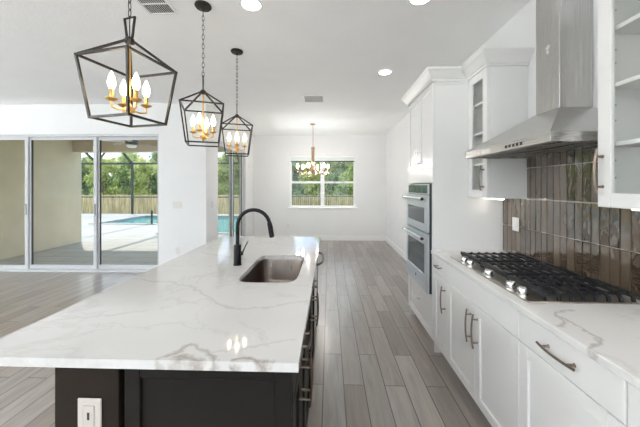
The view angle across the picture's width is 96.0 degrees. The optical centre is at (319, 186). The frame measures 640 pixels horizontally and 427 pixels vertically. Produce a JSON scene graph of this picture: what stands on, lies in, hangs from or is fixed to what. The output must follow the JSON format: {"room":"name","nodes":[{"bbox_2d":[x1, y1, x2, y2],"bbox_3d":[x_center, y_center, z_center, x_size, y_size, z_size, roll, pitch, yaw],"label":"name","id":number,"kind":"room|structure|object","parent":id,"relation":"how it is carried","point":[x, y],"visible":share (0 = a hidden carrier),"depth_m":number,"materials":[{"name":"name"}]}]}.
{"room":"kitchen","nodes":[
{"label":"kitchen","id":0,"kind":"room"},
{"bbox_2d":[0,140,81,259],"bbox_3d":[-6.715,0.140,6.543,0.350,2.960,2.620,0,0,2],"label":"wall","id":1,"kind":"structure","parent":0,"point":[57,169],"depth_m":6.78,"materials":[{"name":"beige paint"}]},
{"bbox_2d":[0,103,197,264],"bbox_3d":[-4.512,0.025,5.075,4.850,2.910,0.150,0,0,2],"label":"wall","id":2,"kind":"structure","parent":0,"point":[178,161],"depth_m":4.94,"materials":[{"name":"paint"}]},
{"bbox_2d":[0,134,158,272],"bbox_3d":[-4.582,0.284,5.070,3.630,2.389,0.144,0,0,2],"label":"door","id":3,"kind":"structure","parent":2,"relation":"in","point":[29,266],"depth_m":5.06,"materials":[{"name":"white metal"}]},
{"bbox_2d":[173,202,181,207],"bbox_3d":[-2.441,0.313,4.927,0.165,0.118,0.010,0,0,2],"label":"wall switch","id":4,"kind":"object","parent":2,"relation":"attached to","point":[175,204],"visible":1,"depth_m":4.92,"materials":[{"name":"plastic"}]},
{"bbox_2d":[198,103,253,246],"bbox_3d":[-1.965,0.025,6.458,0.150,2.910,3.080,0,0,2],"label":"wall","id":5,"kind":"structure","parent":0,"point":[207,156],"depth_m":5.22,"materials":[{"name":"paint"}]},
{"bbox_2d":[219,141,244,235],"bbox_3d":[-1.966,0.294,6.348,0.136,2.369,1.840,0,0,2],"label":"door","id":6,"kind":"structure","parent":5,"relation":"in","point":[242,159],"depth_m":6.80,"materials":[{"name":"white metal"}]},
{"bbox_2d":[239,154,239,235],"bbox_3d":[-2.046,0.080,6.615,0.019,2.820,3.070,0,0,2],"label":"wall","id":7,"kind":"structure","parent":0,"point":[239,154],"depth_m":7.27,"materials":[{"name":"beige paint"}]},
{"bbox_2d":[0,241,491,426],"bbox_3d":[-2.705,1.555,2.255,8.945,0.150,11.830,0,0,2],"label":"floor","id":8,"kind":"structure","parent":0,"point":[375,363],"depth_m":2.62,"materials":[{"name":"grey wood"}]},
{"bbox_2d":[55,367,124,426],"bbox_3d":[-0.762,1.038,2.107,0.225,0.883,2.247,0,0,2],"label":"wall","id":9,"kind":"structure","parent":8,"relation":"on","point":[71,384],"depth_m":0.98,"materials":[{"name":"paint"}]},
{"bbox_2d":[78,398,101,426],"bbox_3d":[-0.784,0.780,0.979,0.083,0.120,0.010,0,0,2],"label":"wall outlet","id":10,"kind":"object","parent":9,"relation":"attached to","point":[89,409],"visible":1,"depth_m":0.98,"materials":[{"name":"white plastic"}]},
{"bbox_2d":[83,405,93,426],"bbox_3d":[-0.784,0.780,0.976,0.039,0.076,0.002,0,0,2],"label":"socket","id":11,"kind":"object","parent":10,"relation":"attached to","point":[88,410],"depth_m":0.97,"materials":[{"name":"white plastic"}]},
{"bbox_2d":[125,329,312,426],"bbox_3d":[-0.345,1.038,1.252,0.628,0.883,0.560,0,0,2],"label":"base cabinet","id":12,"kind":"object","parent":8,"relation":"on","point":[153,398],"visible":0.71,"depth_m":0.98,"materials":[{"name":"paint"}]},
{"bbox_2d":[306,276,318,426],"bbox_3d":[-0.321,1.038,1.987,0.628,0.883,0.908,0,0,2],"label":"base cabinet","id":13,"kind":"object","parent":8,"relation":"on","point":[311,319],"visible":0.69,"depth_m":1.94,"materials":[{"name":"paint"}]},
{"bbox_2d":[0,236,320,372],"bbox_3d":[-0.592,0.580,2.103,1.123,0.030,2.325,0,0,2],"label":"countertop","id":14,"kind":"structure","parent":13,"relation":"on","point":[194,310],"depth_m":1.22,"materials":[{"name":"stone"}]},
{"bbox_2d":[233,208,273,265],"bbox_3d":[-0.478,0.359,2.077,0.297,0.410,0.060,0,0,2],"label":"kitchen faucet","id":15,"kind":"object","parent":14,"relation":"on","point":[237,247],"visible":1,"depth_m":2.06,"materials":[{"name":"black metal"}]},
{"bbox_2d":[241,259,302,282],"bbox_3d":[-0.312,0.697,2.036,0.397,0.202,0.741,0,0,2],"label":"sink","id":16,"kind":"object","parent":14,"relation":"in","point":[266,270],"visible":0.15,"depth_m":2.37,"materials":[{"name":"metal"}]},
{"bbox_2d":[315,252,323,334],"bbox_3d":[-0.280,1.038,2.751,0.641,0.881,0.612,0,0,2],"label":"dishwasher","id":17,"kind":"object","parent":8,"relation":"on","point":[321,253],"visible":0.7,"depth_m":2.65,"materials":[{"name":"metal"}]},
{"bbox_2d":[433,255,446,359],"bbox_3d":[1.292,1.038,2.407,0.660,0.883,0.299,0,0,2],"label":"base cabinet","id":18,"kind":"object","parent":8,"relation":"on","point":[439,266],"visible":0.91,"depth_m":2.42,"materials":[{"name":"white wood"}]},
{"bbox_2d":[401,66,503,352],"bbox_3d":[1.294,0.217,2.952,0.691,2.523,0.919,0,0,2],"label":"oven tower","id":19,"kind":"object","parent":8,"relation":"on","point":[437,101],"visible":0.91,"depth_m":2.56,"materials":[{"name":"white wood"}]},
{"bbox_2d":[402,184,431,293],"bbox_3d":[1.232,0.470,2.921,0.627,0.996,0.676,0,0,2],"label":"double oven","id":20,"kind":"object","parent":19,"relation":"in","point":[419,198],"visible":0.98,"depth_m":2.79,"materials":[{"name":"metal"}]},
{"bbox_2d":[447,264,520,426],"bbox_3d":[1.272,1.038,1.827,0.660,0.883,0.860,0,0,2],"label":"base cabinet","id":21,"kind":"object","parent":8,"relation":"on","point":[483,330],"visible":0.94,"depth_m":1.73,"materials":[{"name":"white wood"}]},
{"bbox_2d":[519,312,627,426],"bbox_3d":[1.250,1.038,1.143,0.660,0.883,0.507,0,0,2],"label":"base cabinet","id":22,"kind":"object","parent":8,"relation":"on","point":[560,385],"visible":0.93,"depth_m":1.15,"materials":[{"name":"white wood"}]},
{"bbox_2d":[628,383,639,426],"bbox_3d":[1.232,1.038,0.585,0.660,0.883,0.608,0,0,2],"label":"base cabinet","id":23,"kind":"object","parent":8,"relation":"on","point":[633,392],"visible":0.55,"depth_m":0.88,"materials":[{"name":"white wood"}]},
{"bbox_2d":[431,250,639,389],"bbox_3d":[1.271,0.580,1.417,0.638,0.030,2.280,0,0,2],"label":"countertop","id":24,"kind":"structure","parent":23,"relation":"on","point":[608,334],"depth_m":1.20,"materials":[{"name":"white stone"}]},
{"bbox_2d":[451,251,638,303],"bbox_3d":[1.286,0.538,1.841,0.524,0.052,0.907,0,0,2],"label":"gas cooktop","id":25,"kind":"object","parent":24,"relation":"in","point":[527,279],"visible":1,"depth_m":1.60,"materials":[{"name":"metal"}]},
{"bbox_2d":[0,0,530,134],"bbox_3d":[-2.705,-1.530,2.255,8.945,0.200,11.830,0,0,2],"label":"ceiling","id":26,"kind":"structure","parent":0,"point":[336,50],"depth_m":3.07,"materials":[{"name":"white paint"}]},
{"bbox_2d":[74,0,177,127],"bbox_3d":[-0.970,-0.879,1.467,0.311,1.100,0.311,0,0,14],"label":"lantern pendant","id":27,"kind":"object","parent":26,"relation":"hanging from","point":[132,82],"visible":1,"depth_m":1.43,"materials":[{"name":"black metal"}]},
{"bbox_2d":[135,0,179,14],"bbox_3d":[-1.289,-1.424,2.188,0.250,0.010,0.390,0,0,2],"label":"ceiling vent","id":28,"kind":"object","parent":26,"relation":"in","point":[152,7],"visible":1,"depth_m":2.29,"materials":[{"name":"metal"}]},
{"bbox_2d":[179,0,223,146],"bbox_3d":[-0.920,-0.879,2.266,0.311,1.100,0.311,0,0,-19],"label":"lantern pendant","id":29,"kind":"object","parent":26,"relation":"hanging from","point":[201,5],"visible":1,"depth_m":2.25,"materials":[{"name":"black metal"}]},
{"bbox_2d":[222,48,252,156],"bbox_3d":[-0.874,-0.879,3.030,0.311,1.100,0.311,0,0,-17],"label":"lantern pendant","id":30,"kind":"object","parent":26,"relation":"hanging from","point":[236,51],"visible":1,"depth_m":3.01,"materials":[{"name":"black metal"}]},
{"bbox_2d":[239,0,262,11],"bbox_3d":[-0.539,-1.424,2.254,0.184,0.012,0.184,0,0,2],"label":"recessed light","id":31,"kind":"object","parent":26,"relation":"in","point":[248,5],"visible":1,"depth_m":2.26,"materials":[{"name":"paint"}]},
{"bbox_2d":[296,123,329,178],"bbox_3d":[-0.159,-0.792,6.559,0.794,1.274,0.799,0,0,2],"label":"chandelier","id":32,"kind":"object","parent":26,"relation":"hanging from","point":[312,169],"visible":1,"depth_m":6.53,"materials":[{"name":"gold metal"}]},
{"bbox_2d":[302,95,323,102],"bbox_3d":[-0.102,-1.424,4.676,0.340,0.010,0.360,0,0,2],"label":"ceiling vent","id":33,"kind":"object","parent":26,"relation":"in","point":[307,98],"visible":1,"depth_m":4.66,"materials":[{"name":"metal"}]},
{"bbox_2d":[377,69,392,74],"bbox_3d":[0.809,-1.424,3.586,0.184,0.012,0.184,0,0,2],"label":"recessed light","id":34,"kind":"object","parent":26,"relation":"in","point":[383,71],"visible":1,"depth_m":3.58,"materials":[{"name":"paint"}]},
{"bbox_2d":[408,0,430,5],"bbox_3d":[0.761,-1.424,2.176,0.184,0.012,0.184,0,0,2],"label":"recessed light","id":35,"kind":"object","parent":26,"relation":"in","point":[412,2],"visible":1,"depth_m":2.22,"materials":[{"name":"paint"}]},
{"bbox_2d":[254,134,385,235],"bbox_3d":[-0.091,0.025,8.012,3.795,2.910,0.150,0,0,2],"label":"wall","id":36,"kind":"structure","parent":0,"point":[272,153],"depth_m":7.93,"materials":[{"name":"paint"}]},
{"bbox_2d":[254,235,384,240],"bbox_3d":[-0.019,1.415,7.927,3.613,0.130,0.016,0,0,2],"label":"baseboard","id":37,"kind":"structure","parent":36,"relation":"attached to","point":[323,238],"depth_m":7.90,"materials":[{"name":"paint"}]},
{"bbox_2d":[288,158,356,208],"bbox_3d":[0.068,-0.125,7.970,1.915,1.460,0.145,0,0,2],"label":"window","id":38,"kind":"structure","parent":36,"relation":"in","point":[321,206],"depth_m":7.98,"materials":[{"name":"paint"}]},
{"bbox_2d":[290,156,354,161],"bbox_3d":[0.067,-0.769,7.956,1.799,0.164,0.042,0,0,2],"label":"roller shade","id":39,"kind":"object","parent":38,"relation":"attached to","point":[293,158],"visible":1,"depth_m":7.95,"materials":[{"name":"fabric"}]},
{"bbox_2d":[386,0,597,253],"bbox_3d":[1.690,0.025,2.111,0.150,2.910,11.830,0,0,2],"label":"wall","id":40,"kind":"structure","parent":0,"point":[519,31],"depth_m":5.77,"materials":[{"name":"paint"}]},
{"bbox_2d":[385,236,406,260],"bbox_3d":[1.721,1.415,5.609,0.016,0.130,4.535,0,0,2],"label":"baseboard","id":41,"kind":"structure","parent":40,"relation":"attached to","point":[395,247],"depth_m":6.57,"materials":[{"name":"paint"}]},
{"bbox_2d":[461,48,533,199],"bbox_3d":[1.432,-0.471,2.364,0.377,1.153,0.375,0,0,2],"label":"upper cabinet","id":42,"kind":"object","parent":40,"relation":"attached to","point":[497,78],"visible":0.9,"depth_m":2.25,"materials":[{"name":"wood"}]},
{"bbox_2d":[474,101,482,107],"bbox_3d":[1.474,-0.699,2.397,0.267,0.018,0.270,0,0,2],"label":"shelf","id":43,"kind":"object","parent":42,"relation":"attached to","point":[480,105],"depth_m":2.47,"materials":[{"name":"white wood"}]},
{"bbox_2d":[474,131,482,136],"bbox_3d":[1.474,-0.449,2.397,0.267,0.018,0.270,0,0,2],"label":"shelf","id":44,"kind":"object","parent":42,"relation":"attached to","point":[476,134],"depth_m":2.47,"materials":[{"name":"white wood"}]},
{"bbox_2d":[465,0,597,158],"bbox_3d":[1.357,-0.823,1.801,0.491,1.212,0.864,0,0,2],"label":"range hood","id":45,"kind":"object","parent":40,"relation":"attached to","point":[566,118],"visible":0.95,"depth_m":1.69,"materials":[{"name":"metal"}]},
{"bbox_2d":[503,146,639,299],"bbox_3d":[1.583,0.155,1.408,0.016,0.820,2.277,0,0,2],"label":"tile backsplash","id":46,"kind":"structure","parent":40,"relation":"attached to","point":[562,224],"depth_m":1.81,"materials":[{"name":"tile"}]},
{"bbox_2d":[512,217,518,231],"bbox_3d":[1.600,0.307,2.358,0.010,0.110,0.082,0,0,2],"label":"wall switch","id":47,"kind":"object","parent":46,"relation":"attached to","point":[515,221],"visible":1,"depth_m":2.35,"materials":[{"name":"plastic"}]},
{"bbox_2d":[592,0,639,210],"bbox_3d":[1.391,-0.471,1.090,0.377,1.153,0.596,0,0,2],"label":"upper cabinet","id":48,"kind":"object","parent":40,"relation":"attached to","point":[618,151],"visible":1,"depth_m":1.30,"materials":[{"name":"wood"}]},
{"bbox_2d":[615,13,639,33],"bbox_3d":[1.432,-0.699,1.089,0.267,0.018,0.423,0,0,2],"label":"shelf","id":49,"kind":"object","parent":48,"relation":"attached to","point":[632,25],"depth_m":1.25,"materials":[{"name":"white wood"}]},
{"bbox_2d":[615,74,639,88],"bbox_3d":[1.432,-0.449,1.089,0.267,0.018,0.423,0,0,2],"label":"shelf","id":50,"kind":"object","parent":48,"relation":"attached to","point":[633,82],"depth_m":1.24,"materials":[{"name":"white wood"}]},
{"bbox_2d":[615,138,639,146],"bbox_3d":[1.432,-0.189,1.089,0.267,0.018,0.423,0,0,2],"label":"shelf","id":51,"kind":"object","parent":48,"relation":"attached to","point":[618,142],"depth_m":1.25,"materials":[{"name":"white wood"}]},
{"bbox_3d":[-4.466,-1.430,6.629,4.840,0.180,2.940,0,0,2],"label":"ceiling","id":52,"kind":"structure","parent":0,"visible":0},
{"bbox_2d":[101,140,154,147],"bbox_3d":[-4.186,-1.101,6.463,1.353,0.478,1.356,0,0,2],"label":"ceiling fan","id":53,"kind":"object","parent":52,"relation":"hanging from","point":[129,143],"visible":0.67,"depth_m":6.36,"materials":[{"name":"white metal"}]},
{"bbox_2d":[72,140,228,152],"bbox_3d":[-4.258,-1.130,7.633,4.490,0.420,0.280,0,0,2],"label":"beam","id":54,"kind":"structure","parent":52,"relation":"attached to","point":[80,146],"depth_m":7.53,"materials":[{"name":"beige paint"}]},
{"label":"outside","id":55,"kind":"structure","parent":0,"visible":0},
{"bbox_2d":[82,203,333,213],"bbox_3d":[0.489,1.810,14.992,80.000,0.340,90.000,0,0,2],"label":"ground","id":56,"kind":"structure","parent":55,"point":[236,203],"depth_m":17.62,"materials":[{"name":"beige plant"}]},
{"bbox_2d":[82,156,92,194],"bbox_3d":[-20.994,-0.596,25.753,2.568,4.590,2.451,0,0,-11],"label":"tree","id":57,"kind":"object","parent":56,"relation":"on","point":[85,187],"visible":0.21,"depth_m":25.50,"materials":[{"name":"green plant"}]},
{"bbox_2d":[83,157,123,194],"bbox_3d":[-15.711,-0.304,20.950,2.496,3.918,1.805,0,0,-20],"label":"tree","id":58,"kind":"object","parent":56,"relation":"on","point":[105,169],"visible":0.45,"depth_m":20.76,"materials":[{"name":"green leaf"},{"name":"bark"}]},
{"bbox_2d":[0,214,238,264],"bbox_3d":[-8.289,1.565,10.581,12.740,0.130,10.590,0,0,2],"label":"deck","id":59,"kind":"object","parent":56,"relation":"on","point":[121,244],"visible":0.15,"depth_m":7.11,"materials":[{"name":"white concrete"}]},
{"bbox_2d":[82,152,238,235],"bbox_3d":[-8.448,-0.407,12.015,12.080,3.812,7.635,0,0,2],"label":"cage","id":60,"kind":"object","parent":59,"relation":"on","point":[131,163],"visible":0.08,"depth_m":15.80,"materials":[{"name":"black metal"}]},
{"bbox_2d":[88,215,238,233],"bbox_3d":[-5.812,1.546,11.996,6.840,0.157,5.640,0,0,2],"label":"swimming pool","id":61,"kind":"object","parent":59,"relation":"in","point":[223,223],"visible":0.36,"depth_m":12.63,"materials":[{"name":"teal liquid"}]},
{"bbox_2d":[111,153,140,194],"bbox_3d":[-17.437,-0.789,25.560,2.789,5.145,2.389,0,0,24],"label":"tree","id":62,"kind":"object","parent":56,"relation":"on","point":[121,180],"visible":0.55,"depth_m":25.19,"materials":[{"name":"green plant"}]},
{"bbox_2d":[127,156,157,194],"bbox_3d":[-12.954,-0.286,21.245,2.152,3.880,1.902,0,0,27],"label":"tree","id":63,"kind":"object","parent":56,"relation":"on","point":[142,174],"visible":0.87,"depth_m":20.71,"materials":[{"name":"green plant"}]},
{"bbox_2d":[150,153,157,185],"bbox_3d":[-13.764,-1.106,25.790,2.465,5.513,2.383,0,0,2],"label":"tree","id":64,"kind":"object","parent":56,"relation":"on","point":[154,156],"visible":0.06,"depth_m":25.14,"materials":[{"name":"green plant"}]},
{"bbox_2d":[82,194,352,213],"bbox_3d":[-5.417,1.055,17.421,28.035,1.170,0.070,0,0,2],"label":"fence","id":65,"kind":"object","parent":56,"relation":"on","point":[108,205],"visible":0.22,"depth_m":17.55,"materials":[{"name":"brown wood"}]},
{"bbox_2d":[91,155,349,203],"bbox_3d":[-8.475,-0.511,28.801,37.240,5.553,2.288,0,0,2],"label":"hedge","id":66,"kind":"object","parent":56,"relation":"on","point":[340,167],"visible":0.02,"depth_m":28.16,"materials":[{"name":"green plant"}]},
{"bbox_2d":[218,152,238,202],"bbox_3d":[-6.753,-0.493,20.690,2.342,4.292,1.998,0,0,2],"label":"tree","id":67,"kind":"object","parent":56,"relation":"on","point":[223,169],"visible":0.49,"depth_m":20.15,"materials":[{"name":"green plant"}]},
{"bbox_2d":[234,165,238,194],"bbox_3d":[-6.710,-1.657,25.619,2.352,6.613,2.190,0,0,2],"label":"tree","id":68,"kind":"object","parent":56,"relation":"on","point":[236,175],"visible":0.06,"depth_m":25.07,"materials":[{"name":"green plant"}]},
{"bbox_2d":[292,162,298,194],"bbox_3d":[-3.111,-1.572,25.052,2.645,6.443,2.462,0,0,2],"label":"tree","id":69,"kind":"object","parent":56,"relation":"on","point":[294,185],"visible":0.07,"depth_m":24.91,"materials":[{"name":"green plant"}]},
{"bbox_2d":[298,162,319,204],"bbox_3d":[-0.587,-0.343,20.391,2.006,4.067,1.997,0,0,2],"label":"tree","id":70,"kind":"object","parent":56,"relation":"on","point":[311,188],"visible":0.56,"depth_m":19.85,"materials":[{"name":"green plant"}]},
{"bbox_2d":[292,195,352,204],"bbox_3d":[2.229,1.030,15.868,8.580,1.220,0.095,0,0,2],"label":"wooden fence","id":71,"kind":"object","parent":56,"relation":"on","point":[294,196],"visible":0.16,"depth_m":15.92,"materials":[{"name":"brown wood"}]},
{"bbox_2d":[315,162,337,205],"bbox_3d":[0.456,-1.512,25.257,2.552,6.323,2.578,0,0,-16],"label":"tree","id":72,"kind":"object","parent":56,"relation":"on","point":[328,190],"visible":0.34,"depth_m":24.69,"materials":[{"name":"green plant"}]},
{"bbox_2d":[332,190,343,205],"bbox_3d":[1.221,0.946,17.952,1.017,1.459,0.915,0,0,-30],"label":"shrub","id":73,"kind":"object","parent":56,"relation":"on","point":[333,192],"visible":0.2,"depth_m":17.82,"materials":[{"name":"green plant"}]},
{"bbox_2d":[335,162,352,205],"bbox_3d":[2.098,-0.178,20.483,2.064,3.814,1.853,0,0,43],"label":"tree","id":74,"kind":"object","parent":56,"relation":"on","point":[347,188],"visible":0.45,"depth_m":20.13,"materials":[{"name":"green plant"}]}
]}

